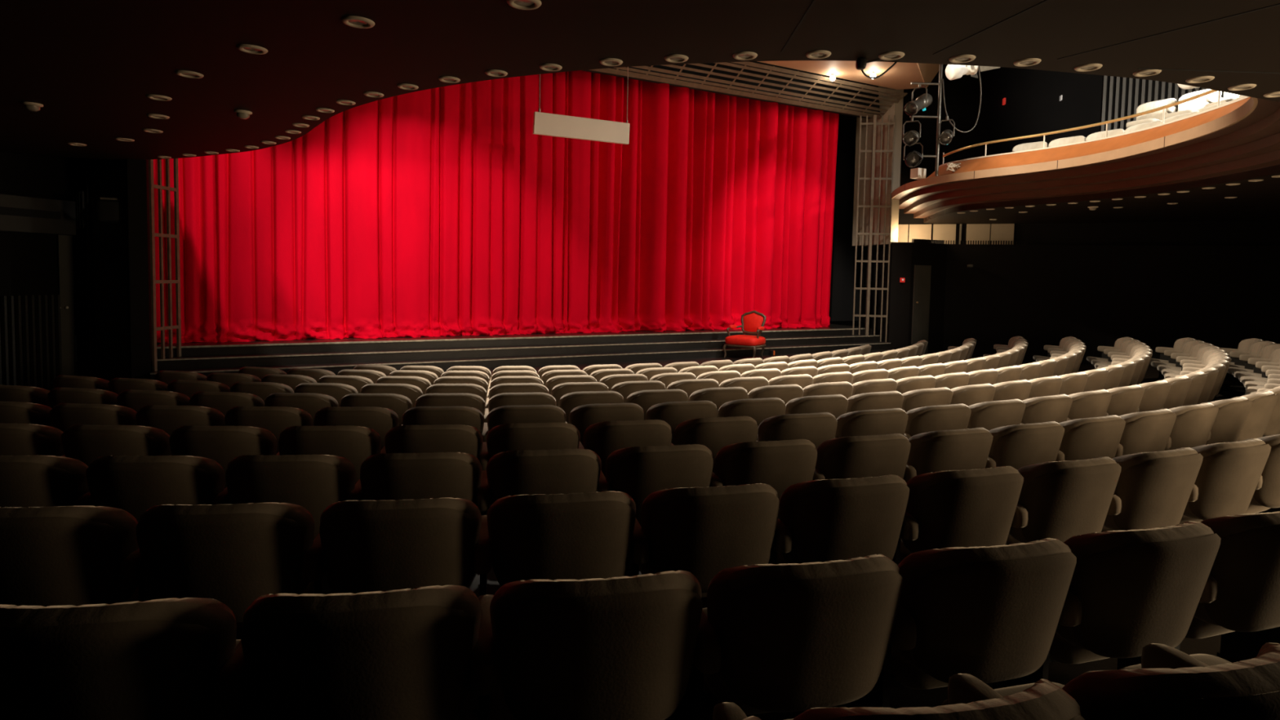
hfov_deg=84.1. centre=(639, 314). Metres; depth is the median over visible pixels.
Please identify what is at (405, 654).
seat
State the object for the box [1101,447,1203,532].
seat
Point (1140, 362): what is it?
seat
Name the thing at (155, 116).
recessed light
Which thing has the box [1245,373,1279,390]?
seat
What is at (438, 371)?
seat
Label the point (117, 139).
recessed light
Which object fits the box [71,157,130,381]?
wall
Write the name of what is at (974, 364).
seat
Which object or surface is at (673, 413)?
seat
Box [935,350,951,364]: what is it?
seat
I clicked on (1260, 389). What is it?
seat
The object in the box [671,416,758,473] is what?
seat
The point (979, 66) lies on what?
power cable
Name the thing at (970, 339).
seat
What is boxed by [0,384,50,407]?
seat
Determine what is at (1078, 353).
seat
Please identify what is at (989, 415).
seat
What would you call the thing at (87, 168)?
trim
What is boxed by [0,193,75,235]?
balcony
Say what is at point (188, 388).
seat
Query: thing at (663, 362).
step
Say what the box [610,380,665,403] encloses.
seat
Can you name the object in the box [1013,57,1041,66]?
recessed light
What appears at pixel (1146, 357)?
seat
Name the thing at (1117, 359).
seat
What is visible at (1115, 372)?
seat
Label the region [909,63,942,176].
pole
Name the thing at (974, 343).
seat
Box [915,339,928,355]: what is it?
seat
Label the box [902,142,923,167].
spotlight
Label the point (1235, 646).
seat
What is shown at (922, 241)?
ledge fins
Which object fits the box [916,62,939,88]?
cove
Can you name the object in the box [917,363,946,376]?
seat
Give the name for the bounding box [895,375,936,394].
seat
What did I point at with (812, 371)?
seat
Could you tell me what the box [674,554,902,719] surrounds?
seat
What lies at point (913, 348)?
seat
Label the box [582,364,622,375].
seat
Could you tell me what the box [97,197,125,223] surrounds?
wall speaker
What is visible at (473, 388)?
seat
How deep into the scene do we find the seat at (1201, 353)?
10.64 m
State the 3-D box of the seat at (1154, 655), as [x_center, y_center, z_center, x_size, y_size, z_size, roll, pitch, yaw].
[1.618,1.069,1.788,0.626,0.843,0.690,0,3,-17]
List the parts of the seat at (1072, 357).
backrest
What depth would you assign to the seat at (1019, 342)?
12.53 m
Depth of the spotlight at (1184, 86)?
9.81 m
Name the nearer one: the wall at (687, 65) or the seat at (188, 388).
the seat at (188, 388)
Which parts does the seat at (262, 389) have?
backrest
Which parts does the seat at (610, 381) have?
backrest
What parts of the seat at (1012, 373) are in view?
backrest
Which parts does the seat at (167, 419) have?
backrest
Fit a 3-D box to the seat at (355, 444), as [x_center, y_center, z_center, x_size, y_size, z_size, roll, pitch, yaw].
[-1.873,1.038,4.341,0.626,0.843,0.690,1,3,-7]
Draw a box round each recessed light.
[66,142,86,146]
[115,137,134,142]
[142,128,163,133]
[146,94,172,101]
[146,113,169,119]
[156,155,171,158]
[174,70,204,78]
[182,153,196,156]
[204,151,218,154]
[225,148,239,151]
[235,44,267,54]
[244,145,258,148]
[260,141,276,144]
[274,136,290,139]
[284,129,301,133]
[292,123,309,127]
[302,115,319,119]
[315,107,334,112]
[335,99,355,105]
[340,15,374,28]
[363,91,383,97]
[396,83,418,89]
[438,75,460,83]
[484,69,507,76]
[506,0,541,9]
[538,63,562,71]
[599,57,622,66]
[664,54,688,62]
[733,51,757,60]
[805,49,831,58]
[878,51,904,60]
[948,54,975,62]
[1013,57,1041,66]
[1074,63,1102,71]
[1133,69,1161,76]
[1185,75,1214,83]
[1201,186,1215,189]
[1226,183,1239,185]
[1227,84,1256,90]
[1248,179,1263,182]
[1263,91,1279,97]
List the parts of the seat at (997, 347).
armrest, armrest, backrest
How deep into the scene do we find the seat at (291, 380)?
7.29 m
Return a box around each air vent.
[588,61,907,119]
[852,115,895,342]
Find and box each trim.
[84,165,95,377]
[126,162,131,377]
[959,223,961,244]
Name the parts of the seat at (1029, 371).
backrest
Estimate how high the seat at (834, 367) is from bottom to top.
0.843 m
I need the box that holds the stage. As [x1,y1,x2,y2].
[156,324,872,356]
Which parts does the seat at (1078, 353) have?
backrest, panel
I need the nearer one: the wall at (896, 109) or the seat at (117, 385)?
the seat at (117, 385)
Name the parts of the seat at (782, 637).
armrest, seat, panel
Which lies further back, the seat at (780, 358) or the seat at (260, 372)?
the seat at (780, 358)
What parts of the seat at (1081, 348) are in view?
backrest, panel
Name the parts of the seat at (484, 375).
panel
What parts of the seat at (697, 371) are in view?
backrest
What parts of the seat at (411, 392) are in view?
backrest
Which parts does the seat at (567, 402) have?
backrest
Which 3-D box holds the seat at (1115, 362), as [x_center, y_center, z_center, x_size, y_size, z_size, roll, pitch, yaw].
[7.264,0.907,10.674,0.690,0.843,0.626,3,4,35]
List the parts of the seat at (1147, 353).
backrest, panel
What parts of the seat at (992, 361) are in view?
backrest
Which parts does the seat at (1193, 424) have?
armrest, backrest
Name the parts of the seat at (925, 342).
panel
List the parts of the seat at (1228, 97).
seat, backrest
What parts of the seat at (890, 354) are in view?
backrest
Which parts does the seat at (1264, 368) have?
seat, armrest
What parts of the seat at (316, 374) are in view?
backrest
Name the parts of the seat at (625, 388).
backrest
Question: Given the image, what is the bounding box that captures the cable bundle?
[946,162,960,172]
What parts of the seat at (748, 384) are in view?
backrest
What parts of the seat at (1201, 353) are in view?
seat, armrest, backrest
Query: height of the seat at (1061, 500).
0.843 m
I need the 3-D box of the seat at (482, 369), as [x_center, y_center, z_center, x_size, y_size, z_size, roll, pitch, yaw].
[-2.277,1.062,9.379,0.626,0.843,0.690,1,3,-7]
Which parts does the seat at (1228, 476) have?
seat, armrest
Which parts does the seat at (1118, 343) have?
seat, armrest, armrest, backrest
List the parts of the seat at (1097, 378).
backrest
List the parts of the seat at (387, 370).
backrest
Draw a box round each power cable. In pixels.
[861,58,897,79]
[942,66,982,133]
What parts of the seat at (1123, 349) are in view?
seat, armrest, backrest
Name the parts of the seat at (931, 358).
backrest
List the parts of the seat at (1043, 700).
armrest, panel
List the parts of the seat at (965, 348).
backrest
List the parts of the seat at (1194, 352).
seat, armrest, backrest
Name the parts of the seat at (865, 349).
backrest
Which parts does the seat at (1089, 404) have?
backrest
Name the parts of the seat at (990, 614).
armrest, seat, backrest, panel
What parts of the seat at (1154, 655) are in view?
armrest, seat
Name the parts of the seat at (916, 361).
backrest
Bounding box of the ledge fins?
[911,238,1032,244]
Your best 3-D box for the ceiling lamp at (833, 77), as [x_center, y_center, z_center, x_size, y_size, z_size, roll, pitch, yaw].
[3.868,-4.758,14.245,0.110,0.135,0.110,-1,4,-29]
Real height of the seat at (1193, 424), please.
0.843 m
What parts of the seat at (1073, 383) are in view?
backrest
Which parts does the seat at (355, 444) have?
backrest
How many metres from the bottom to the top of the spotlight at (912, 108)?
0.640 m
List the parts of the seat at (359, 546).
armrest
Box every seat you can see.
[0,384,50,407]
[0,401,53,426]
[0,422,64,456]
[0,455,89,507]
[0,505,138,606]
[0,597,240,719]
[47,387,118,408]
[49,403,137,431]
[53,375,109,391]
[61,424,171,466]
[74,455,224,522]
[107,377,168,394]
[116,389,190,412]
[118,502,314,627]
[135,404,225,436]
[154,370,206,384]
[167,379,230,398]
[168,425,276,488]
[189,391,264,416]
[206,372,261,387]
[212,454,355,540]
[213,585,481,719]
[224,406,312,453]
[229,381,293,402]
[238,366,286,379]
[261,373,316,391]
[264,392,338,426]
[276,425,381,484]
[286,368,335,382]
[293,382,358,406]
[302,497,481,594]
[314,406,399,449]
[318,375,373,393]
[337,369,386,383]
[339,393,412,426]
[347,452,482,505]
[353,364,396,376]
[360,383,422,407]
[375,376,431,394]
[380,424,483,458]
[388,369,438,385]
[400,365,444,377]
[401,405,484,432]
[414,393,485,415]
[425,383,486,402]
[433,376,488,393]
[440,370,489,386]
[446,365,491,380]
[471,570,702,719]
[473,491,635,715]
[475,448,601,597]
[478,422,580,471]
[480,404,565,515]
[483,392,556,422]
[485,382,548,408]
[486,375,543,397]
[488,365,536,382]
[488,370,539,389]
[537,364,579,378]
[541,369,587,386]
[545,374,596,395]
[551,382,608,406]
[558,391,623,423]
[565,403,644,446]
[578,419,671,477]
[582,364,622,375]
[590,368,633,382]
[597,444,713,526]
[599,373,648,391]
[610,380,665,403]
[624,363,662,373]
[624,483,779,597]
[625,389,688,420]
[635,367,677,380]
[645,400,717,444]
[649,372,696,389]
[663,361,699,373]
[666,378,719,401]
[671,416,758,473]
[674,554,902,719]
[679,365,718,377]
[688,386,748,417]
[696,370,741,384]
[699,360,733,369]
[709,439,817,519]
[712,678,1084,719]
[718,363,755,374]
[718,397,786,440]
[719,376,768,393]
[733,357,764,366]
[740,368,781,381]
[741,715,761,719]
[747,384,803,404]
[755,361,788,372]
[756,412,837,448]
[763,355,790,363]
[768,373,813,389]
[768,475,909,564]
[781,365,817,377]
[785,394,848,419]
[787,359,817,368]
[789,353,813,362]
[803,381,853,399]
[811,351,832,360]
[812,433,911,479]
[813,371,853,384]
[817,356,843,368]
[817,363,849,374]
[831,348,848,358]
[835,408,908,438]
[842,354,865,365]
[844,537,1076,707]
[846,346,861,355]
[846,391,903,413]
[848,360,878,373]
[851,368,888,385]
[851,378,897,395]
[858,344,871,355]
[863,351,883,362]
[876,358,902,370]
[881,349,897,360]
[887,365,919,380]
[892,466,1023,565]
[894,346,909,359]
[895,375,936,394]
[900,355,922,367]
[901,386,952,412]
[902,427,992,483]
[904,403,971,439]
[906,344,918,356]
[914,342,924,355]
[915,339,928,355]
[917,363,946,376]
[920,353,938,365]
[933,372,969,389]
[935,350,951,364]
[941,642,1279,719]
[943,360,968,373]
[947,337,976,350]
[948,347,961,361]
[950,383,995,406]
[957,345,968,360]
[962,342,973,359]
[963,340,976,359]
[964,356,986,373]
[967,368,998,385]
[967,399,1025,431]
[982,336,1024,356]
[982,354,999,369]
[985,421,1064,470]
[992,379,1031,400]
[992,520,1221,688]
[995,340,1028,354]
[995,364,1022,383]
[996,337,1026,352]
[996,351,1011,368]
[1004,348,1019,366]
[1005,457,1121,545]
[1008,346,1024,365]
[1012,141,1048,173]
[1013,343,1027,364]
[1018,361,1041,380]
[1020,394,1072,424]
[1028,375,1062,398]
[1032,336,1076,361]
[1035,338,1081,361]
[1036,358,1057,377]
[1048,135,1085,177]
[1049,343,1086,359]
[1050,341,1084,356]
[1050,355,1068,376]
[1055,414,1125,461]
[1058,371,1088,395]
[1061,352,1076,374]
[1066,349,1082,373]
[1066,389,1111,421]
[1070,346,1085,373]
[1082,368,1108,391]
[1085,128,1124,172]
[1086,337,1133,363]
[1091,339,1141,366]
[1094,342,1146,368]
[1096,344,1151,368]
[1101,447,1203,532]
[1102,364,1124,390]
[1105,384,1144,416]
[1108,351,1152,381]
[1111,347,1152,364]
[1115,360,1136,386]
[1115,408,1176,457]
[1116,511,1279,669]
[1120,643,1231,669]
[1124,120,1162,133]
[1125,97,1177,128]
[1127,357,1144,386]
[1132,353,1150,384]
[1137,380,1171,412]
[1148,337,1196,378]
[1151,340,1205,368]
[1156,342,1213,372]
[1160,111,1198,159]
[1161,346,1221,375]
[1162,375,1191,408]
[1164,88,1223,119]
[1164,348,1226,377]
[1164,351,1230,379]
[1164,402,1218,450]
[1175,359,1230,395]
[1178,438,1271,524]
[1180,355,1231,375]
[1182,371,1207,406]
[1193,366,1218,404]
[1197,100,1233,148]
[1201,363,1226,401]
[1204,92,1239,107]
[1205,396,1252,444]
[1216,626,1279,662]
[1220,337,1263,391]
[1226,343,1279,374]
[1229,341,1275,395]
[1231,348,1279,378]
[1237,391,1278,441]
[1238,364,1279,383]
[1242,368,1279,387]
[1244,377,1279,394]
[1244,383,1279,395]
[1244,434,1279,514]
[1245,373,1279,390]
[1256,507,1279,513]
[1257,388,1270,392]
[1262,386,1279,435]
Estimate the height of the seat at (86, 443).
0.843 m
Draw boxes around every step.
[150,341,893,380]
[156,333,879,369]
[443,349,893,377]
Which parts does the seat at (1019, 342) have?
backrest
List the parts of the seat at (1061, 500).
seat, armrest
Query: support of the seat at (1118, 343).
on the floor
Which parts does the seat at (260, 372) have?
backrest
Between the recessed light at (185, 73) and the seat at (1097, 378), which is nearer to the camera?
the recessed light at (185, 73)
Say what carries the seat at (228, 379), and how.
on the floor
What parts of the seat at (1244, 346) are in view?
armrest, armrest, backrest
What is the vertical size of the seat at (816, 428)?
0.843 m
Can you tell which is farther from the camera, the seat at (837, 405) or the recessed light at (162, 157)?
the recessed light at (162, 157)
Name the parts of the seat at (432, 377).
backrest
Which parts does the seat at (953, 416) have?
armrest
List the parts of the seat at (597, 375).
backrest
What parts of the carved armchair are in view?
leg, arm, seat, seat rail, backrest, frame, leg, arm, leg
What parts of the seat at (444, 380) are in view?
panel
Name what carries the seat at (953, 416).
on the floor
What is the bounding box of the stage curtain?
[153,70,839,343]
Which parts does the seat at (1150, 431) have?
armrest, backrest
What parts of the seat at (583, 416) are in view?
backrest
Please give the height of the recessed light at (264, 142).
0.014 m
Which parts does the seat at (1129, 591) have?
armrest, seat, backrest, panel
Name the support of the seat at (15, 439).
on the floor
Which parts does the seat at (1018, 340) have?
armrest, backrest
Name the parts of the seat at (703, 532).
armrest, seat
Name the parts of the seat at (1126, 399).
backrest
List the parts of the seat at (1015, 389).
backrest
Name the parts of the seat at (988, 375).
backrest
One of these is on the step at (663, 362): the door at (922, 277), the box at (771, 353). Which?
the box at (771, 353)
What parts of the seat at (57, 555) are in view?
seat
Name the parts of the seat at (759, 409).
backrest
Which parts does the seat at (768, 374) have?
backrest, panel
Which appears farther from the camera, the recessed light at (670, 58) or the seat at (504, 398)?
the seat at (504, 398)
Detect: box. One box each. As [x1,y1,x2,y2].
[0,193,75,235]
[768,350,774,355]
[910,168,926,179]
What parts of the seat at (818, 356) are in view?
backrest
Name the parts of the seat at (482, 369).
panel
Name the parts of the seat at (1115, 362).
armrest, backrest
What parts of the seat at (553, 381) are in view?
backrest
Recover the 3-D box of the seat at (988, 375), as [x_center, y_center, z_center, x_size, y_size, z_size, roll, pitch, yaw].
[3.745,1.024,8.264,0.626,0.843,0.690,-1,4,-36]
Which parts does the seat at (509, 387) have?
armrest, backrest, panel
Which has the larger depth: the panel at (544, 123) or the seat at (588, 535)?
the panel at (544, 123)
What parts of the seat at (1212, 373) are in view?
backrest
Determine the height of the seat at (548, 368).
0.843 m
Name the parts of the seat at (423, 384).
backrest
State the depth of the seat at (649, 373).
8.81 m
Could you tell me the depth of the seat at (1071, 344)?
11.97 m
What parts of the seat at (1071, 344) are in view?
armrest, backrest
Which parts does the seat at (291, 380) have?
backrest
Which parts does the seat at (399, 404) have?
backrest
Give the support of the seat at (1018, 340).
on the floor
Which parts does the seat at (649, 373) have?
backrest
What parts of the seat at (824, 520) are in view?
armrest, seat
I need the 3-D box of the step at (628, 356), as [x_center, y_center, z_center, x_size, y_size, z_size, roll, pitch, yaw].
[-0.459,1.159,12.631,13.620,0.957,0.333,-1,4,-29]
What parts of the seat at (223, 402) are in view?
backrest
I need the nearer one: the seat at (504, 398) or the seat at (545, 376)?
the seat at (504, 398)
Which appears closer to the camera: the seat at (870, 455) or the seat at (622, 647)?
the seat at (622, 647)
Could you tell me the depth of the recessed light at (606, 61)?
4.53 m
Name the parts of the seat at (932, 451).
armrest, backrest, panel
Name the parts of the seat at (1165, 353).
seat, armrest, armrest, backrest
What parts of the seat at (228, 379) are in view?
backrest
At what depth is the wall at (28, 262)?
9.43 m
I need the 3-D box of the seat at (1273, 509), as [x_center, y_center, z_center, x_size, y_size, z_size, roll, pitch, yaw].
[4.060,1.051,4.485,0.626,0.843,0.690,-1,4,-29]
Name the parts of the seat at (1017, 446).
armrest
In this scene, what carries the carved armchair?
on the step at (663, 362)
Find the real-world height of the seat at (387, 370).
0.843 m
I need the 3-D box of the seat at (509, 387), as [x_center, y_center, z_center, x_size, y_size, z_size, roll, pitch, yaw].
[-1.224,1.052,6.992,0.626,0.843,0.690,0,3,-12]
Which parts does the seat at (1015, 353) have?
backrest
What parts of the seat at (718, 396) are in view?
backrest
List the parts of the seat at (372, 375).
backrest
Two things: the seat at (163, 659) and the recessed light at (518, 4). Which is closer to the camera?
the seat at (163, 659)
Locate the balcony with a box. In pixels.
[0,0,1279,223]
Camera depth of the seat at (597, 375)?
8.61 m
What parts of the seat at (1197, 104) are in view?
seat, backrest, armrest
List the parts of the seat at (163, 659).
seat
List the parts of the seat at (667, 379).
backrest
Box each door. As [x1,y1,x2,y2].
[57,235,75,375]
[911,265,931,355]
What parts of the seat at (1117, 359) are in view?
armrest, backrest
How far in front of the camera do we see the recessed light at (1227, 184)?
9.44 m
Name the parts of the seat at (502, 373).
backrest, panel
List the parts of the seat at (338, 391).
backrest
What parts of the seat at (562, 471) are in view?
armrest, backrest, panel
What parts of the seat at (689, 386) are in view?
backrest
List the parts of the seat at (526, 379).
backrest, panel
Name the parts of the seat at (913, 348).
backrest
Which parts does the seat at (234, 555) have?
armrest, backrest, seat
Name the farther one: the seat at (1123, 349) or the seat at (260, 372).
the seat at (1123, 349)
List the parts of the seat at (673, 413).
backrest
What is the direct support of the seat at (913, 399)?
on the floor
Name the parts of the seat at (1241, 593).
armrest, seat, backrest, panel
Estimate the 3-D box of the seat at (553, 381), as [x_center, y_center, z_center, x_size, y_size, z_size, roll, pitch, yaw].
[-0.814,1.059,7.947,0.626,0.843,0.690,0,3,-14]
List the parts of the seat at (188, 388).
backrest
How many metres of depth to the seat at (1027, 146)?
12.56 m
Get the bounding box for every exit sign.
[899,277,905,282]
[1002,97,1005,105]
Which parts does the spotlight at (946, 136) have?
gel frame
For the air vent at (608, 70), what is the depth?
14.17 m
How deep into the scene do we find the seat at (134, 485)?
3.15 m
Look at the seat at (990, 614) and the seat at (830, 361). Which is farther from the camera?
the seat at (830, 361)
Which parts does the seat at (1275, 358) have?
seat, armrest, backrest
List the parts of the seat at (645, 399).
backrest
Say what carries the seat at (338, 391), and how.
on the floor
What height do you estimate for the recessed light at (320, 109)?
0.014 m
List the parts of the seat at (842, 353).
backrest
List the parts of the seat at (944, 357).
backrest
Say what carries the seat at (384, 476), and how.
on the floor
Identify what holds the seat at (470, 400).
on the floor
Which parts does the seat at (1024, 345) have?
backrest, panel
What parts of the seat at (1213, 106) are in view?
backrest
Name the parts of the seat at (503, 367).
panel, backrest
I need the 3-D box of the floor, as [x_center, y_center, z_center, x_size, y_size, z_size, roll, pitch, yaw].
[1.546,1.195,9.018,47.388,0.741,26.754,-1,4,-29]
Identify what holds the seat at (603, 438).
on the floor
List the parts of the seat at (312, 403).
backrest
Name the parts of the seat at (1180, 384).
backrest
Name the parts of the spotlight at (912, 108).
gel frame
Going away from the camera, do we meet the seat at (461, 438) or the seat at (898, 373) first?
the seat at (461, 438)
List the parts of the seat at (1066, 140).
backrest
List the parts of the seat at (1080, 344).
backrest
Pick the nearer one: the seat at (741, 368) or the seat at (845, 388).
the seat at (845, 388)
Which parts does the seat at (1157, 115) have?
seat, backrest, armrest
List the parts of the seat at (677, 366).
backrest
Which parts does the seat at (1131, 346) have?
seat, armrest, backrest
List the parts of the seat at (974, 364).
backrest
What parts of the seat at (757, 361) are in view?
backrest, panel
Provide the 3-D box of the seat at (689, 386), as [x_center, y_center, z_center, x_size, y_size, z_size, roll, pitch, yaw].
[0.468,1.058,7.463,0.626,0.843,0.690,0,3,-20]
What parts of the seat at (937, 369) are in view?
backrest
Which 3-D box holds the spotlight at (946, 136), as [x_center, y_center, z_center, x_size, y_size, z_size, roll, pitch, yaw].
[5.576,-3.325,12.914,0.270,0.564,0.514,3,4,30]
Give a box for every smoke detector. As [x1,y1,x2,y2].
[22,102,43,111]
[234,109,252,119]
[1087,206,1097,210]
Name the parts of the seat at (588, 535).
armrest, backrest, panel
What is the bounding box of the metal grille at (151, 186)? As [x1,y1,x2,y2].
[148,158,181,371]
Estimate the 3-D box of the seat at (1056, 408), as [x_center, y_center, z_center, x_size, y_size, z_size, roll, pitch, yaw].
[3.149,1.046,5.905,0.626,0.843,0.690,-1,4,-29]
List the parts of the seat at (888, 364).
backrest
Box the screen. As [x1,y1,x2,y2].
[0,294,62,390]
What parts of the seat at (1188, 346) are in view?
seat, armrest, backrest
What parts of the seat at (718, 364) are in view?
backrest, panel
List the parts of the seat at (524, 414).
armrest, backrest, panel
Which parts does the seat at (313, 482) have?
armrest, backrest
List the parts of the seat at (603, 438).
armrest, backrest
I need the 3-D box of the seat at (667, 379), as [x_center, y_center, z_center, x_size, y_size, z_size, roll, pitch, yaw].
[0.298,1.061,8.298,0.626,0.843,0.690,0,3,-21]
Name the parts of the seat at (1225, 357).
armrest, backrest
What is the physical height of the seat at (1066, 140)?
0.843 m
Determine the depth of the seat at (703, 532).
2.71 m
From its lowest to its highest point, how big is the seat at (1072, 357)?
0.843 m
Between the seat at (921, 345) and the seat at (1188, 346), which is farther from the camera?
the seat at (921, 345)
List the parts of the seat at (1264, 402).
backrest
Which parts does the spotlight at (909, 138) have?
gel frame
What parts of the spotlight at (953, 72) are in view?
barn door, barn door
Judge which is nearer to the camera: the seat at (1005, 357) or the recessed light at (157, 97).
the recessed light at (157, 97)
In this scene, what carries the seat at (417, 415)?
on the floor
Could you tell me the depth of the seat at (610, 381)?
7.78 m
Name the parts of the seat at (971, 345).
backrest, panel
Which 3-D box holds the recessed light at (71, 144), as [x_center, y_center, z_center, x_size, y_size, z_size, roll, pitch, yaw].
[-6.370,-1.924,8.032,0.175,0.016,0.175,1,3,0]
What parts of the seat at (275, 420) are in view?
backrest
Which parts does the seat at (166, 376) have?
backrest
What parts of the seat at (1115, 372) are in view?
backrest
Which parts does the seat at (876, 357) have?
backrest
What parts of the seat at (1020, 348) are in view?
backrest, panel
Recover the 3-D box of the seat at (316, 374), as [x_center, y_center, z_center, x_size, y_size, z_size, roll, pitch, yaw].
[-3.867,1.026,8.475,0.626,0.843,0.690,1,3,2]
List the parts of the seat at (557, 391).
backrest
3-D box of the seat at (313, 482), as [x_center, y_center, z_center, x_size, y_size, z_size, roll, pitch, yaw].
[-1.694,1.041,3.515,0.626,0.843,0.690,1,3,-6]
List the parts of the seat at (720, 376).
backrest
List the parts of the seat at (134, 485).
armrest, backrest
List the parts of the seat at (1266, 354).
seat, armrest, backrest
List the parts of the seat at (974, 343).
backrest, panel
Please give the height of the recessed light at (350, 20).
0.016 m
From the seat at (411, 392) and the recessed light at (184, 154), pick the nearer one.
the seat at (411, 392)
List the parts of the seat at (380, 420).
backrest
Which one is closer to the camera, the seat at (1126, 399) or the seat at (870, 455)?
the seat at (870, 455)
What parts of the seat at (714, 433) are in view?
backrest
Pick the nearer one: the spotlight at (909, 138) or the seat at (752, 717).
the seat at (752, 717)
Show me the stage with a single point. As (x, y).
(199, 348)
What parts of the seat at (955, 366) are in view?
backrest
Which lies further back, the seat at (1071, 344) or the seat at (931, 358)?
the seat at (1071, 344)
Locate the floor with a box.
[75,325,1245,719]
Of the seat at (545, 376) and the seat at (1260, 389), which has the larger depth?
the seat at (545, 376)
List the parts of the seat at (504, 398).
armrest, backrest, panel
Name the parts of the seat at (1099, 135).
backrest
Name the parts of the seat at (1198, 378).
backrest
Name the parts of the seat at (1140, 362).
backrest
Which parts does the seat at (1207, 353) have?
seat, armrest, backrest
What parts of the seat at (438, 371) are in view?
backrest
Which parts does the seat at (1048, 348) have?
seat, armrest, armrest, backrest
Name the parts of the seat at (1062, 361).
backrest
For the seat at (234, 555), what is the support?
on the floor
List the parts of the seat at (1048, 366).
backrest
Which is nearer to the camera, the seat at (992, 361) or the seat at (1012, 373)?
the seat at (1012, 373)
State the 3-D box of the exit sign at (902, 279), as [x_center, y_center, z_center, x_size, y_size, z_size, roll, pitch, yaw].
[5.836,-0.766,15.774,0.110,0.100,0.045,-1,4,-29]
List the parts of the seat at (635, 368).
backrest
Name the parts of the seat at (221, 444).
backrest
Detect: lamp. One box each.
[830,73,835,80]
[855,57,866,70]
[870,71,875,79]
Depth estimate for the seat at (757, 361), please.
10.49 m
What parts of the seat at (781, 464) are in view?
armrest, backrest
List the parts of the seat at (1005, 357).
backrest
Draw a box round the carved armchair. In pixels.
[722,310,765,358]
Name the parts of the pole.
arm, arm, arm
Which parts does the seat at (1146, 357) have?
backrest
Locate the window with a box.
[897,223,1014,244]
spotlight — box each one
[901,117,920,146]
[902,84,932,116]
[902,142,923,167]
[937,115,955,146]
[945,64,999,79]
[1177,84,1198,89]
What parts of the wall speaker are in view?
plate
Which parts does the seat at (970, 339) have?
armrest, backrest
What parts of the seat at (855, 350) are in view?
backrest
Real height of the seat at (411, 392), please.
0.843 m
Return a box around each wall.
[0,151,69,391]
[68,114,861,335]
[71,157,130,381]
[127,159,152,379]
[582,61,879,119]
[852,116,866,246]
[857,85,903,245]
[860,242,1279,364]
[898,64,1279,244]
[1100,75,1276,192]
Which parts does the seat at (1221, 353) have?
armrest, backrest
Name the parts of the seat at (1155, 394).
backrest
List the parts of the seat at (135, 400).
backrest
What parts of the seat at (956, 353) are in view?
backrest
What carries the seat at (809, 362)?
on the floor
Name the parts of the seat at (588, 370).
backrest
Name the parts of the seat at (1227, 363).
backrest, panel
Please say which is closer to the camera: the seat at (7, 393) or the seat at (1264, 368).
the seat at (7, 393)
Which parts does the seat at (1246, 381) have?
seat, armrest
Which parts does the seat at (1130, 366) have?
backrest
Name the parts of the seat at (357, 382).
backrest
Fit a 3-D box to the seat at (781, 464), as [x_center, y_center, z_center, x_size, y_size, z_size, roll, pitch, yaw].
[0.611,1.059,3.974,0.626,0.843,0.690,0,3,-16]
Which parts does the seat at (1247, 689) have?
armrest, seat, backrest, panel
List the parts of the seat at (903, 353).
backrest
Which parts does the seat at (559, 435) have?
armrest, backrest, panel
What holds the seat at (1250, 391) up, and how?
on the floor
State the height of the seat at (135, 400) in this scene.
0.843 m
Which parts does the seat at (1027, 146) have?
backrest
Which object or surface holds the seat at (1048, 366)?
on the floor
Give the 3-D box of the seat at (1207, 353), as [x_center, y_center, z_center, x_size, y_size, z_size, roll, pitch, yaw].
[7.935,0.900,10.164,0.690,0.843,0.626,3,4,34]
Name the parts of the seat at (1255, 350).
seat, armrest, backrest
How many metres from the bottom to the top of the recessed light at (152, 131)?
0.016 m
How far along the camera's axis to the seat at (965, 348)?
11.93 m
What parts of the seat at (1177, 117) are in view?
backrest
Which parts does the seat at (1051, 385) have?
backrest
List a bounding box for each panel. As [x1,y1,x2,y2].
[532,66,630,144]
[757,60,924,89]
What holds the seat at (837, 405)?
on the floor
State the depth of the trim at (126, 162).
9.33 m
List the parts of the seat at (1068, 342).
seat, armrest, backrest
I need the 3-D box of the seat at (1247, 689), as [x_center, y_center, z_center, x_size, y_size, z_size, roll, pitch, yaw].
[1.049,1.068,1.623,0.626,0.843,0.690,0,3,-15]
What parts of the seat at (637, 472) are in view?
armrest, backrest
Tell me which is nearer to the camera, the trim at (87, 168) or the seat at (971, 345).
the trim at (87, 168)
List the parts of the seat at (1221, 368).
backrest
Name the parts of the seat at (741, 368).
backrest, panel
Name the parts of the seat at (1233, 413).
backrest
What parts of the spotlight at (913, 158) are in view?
gel frame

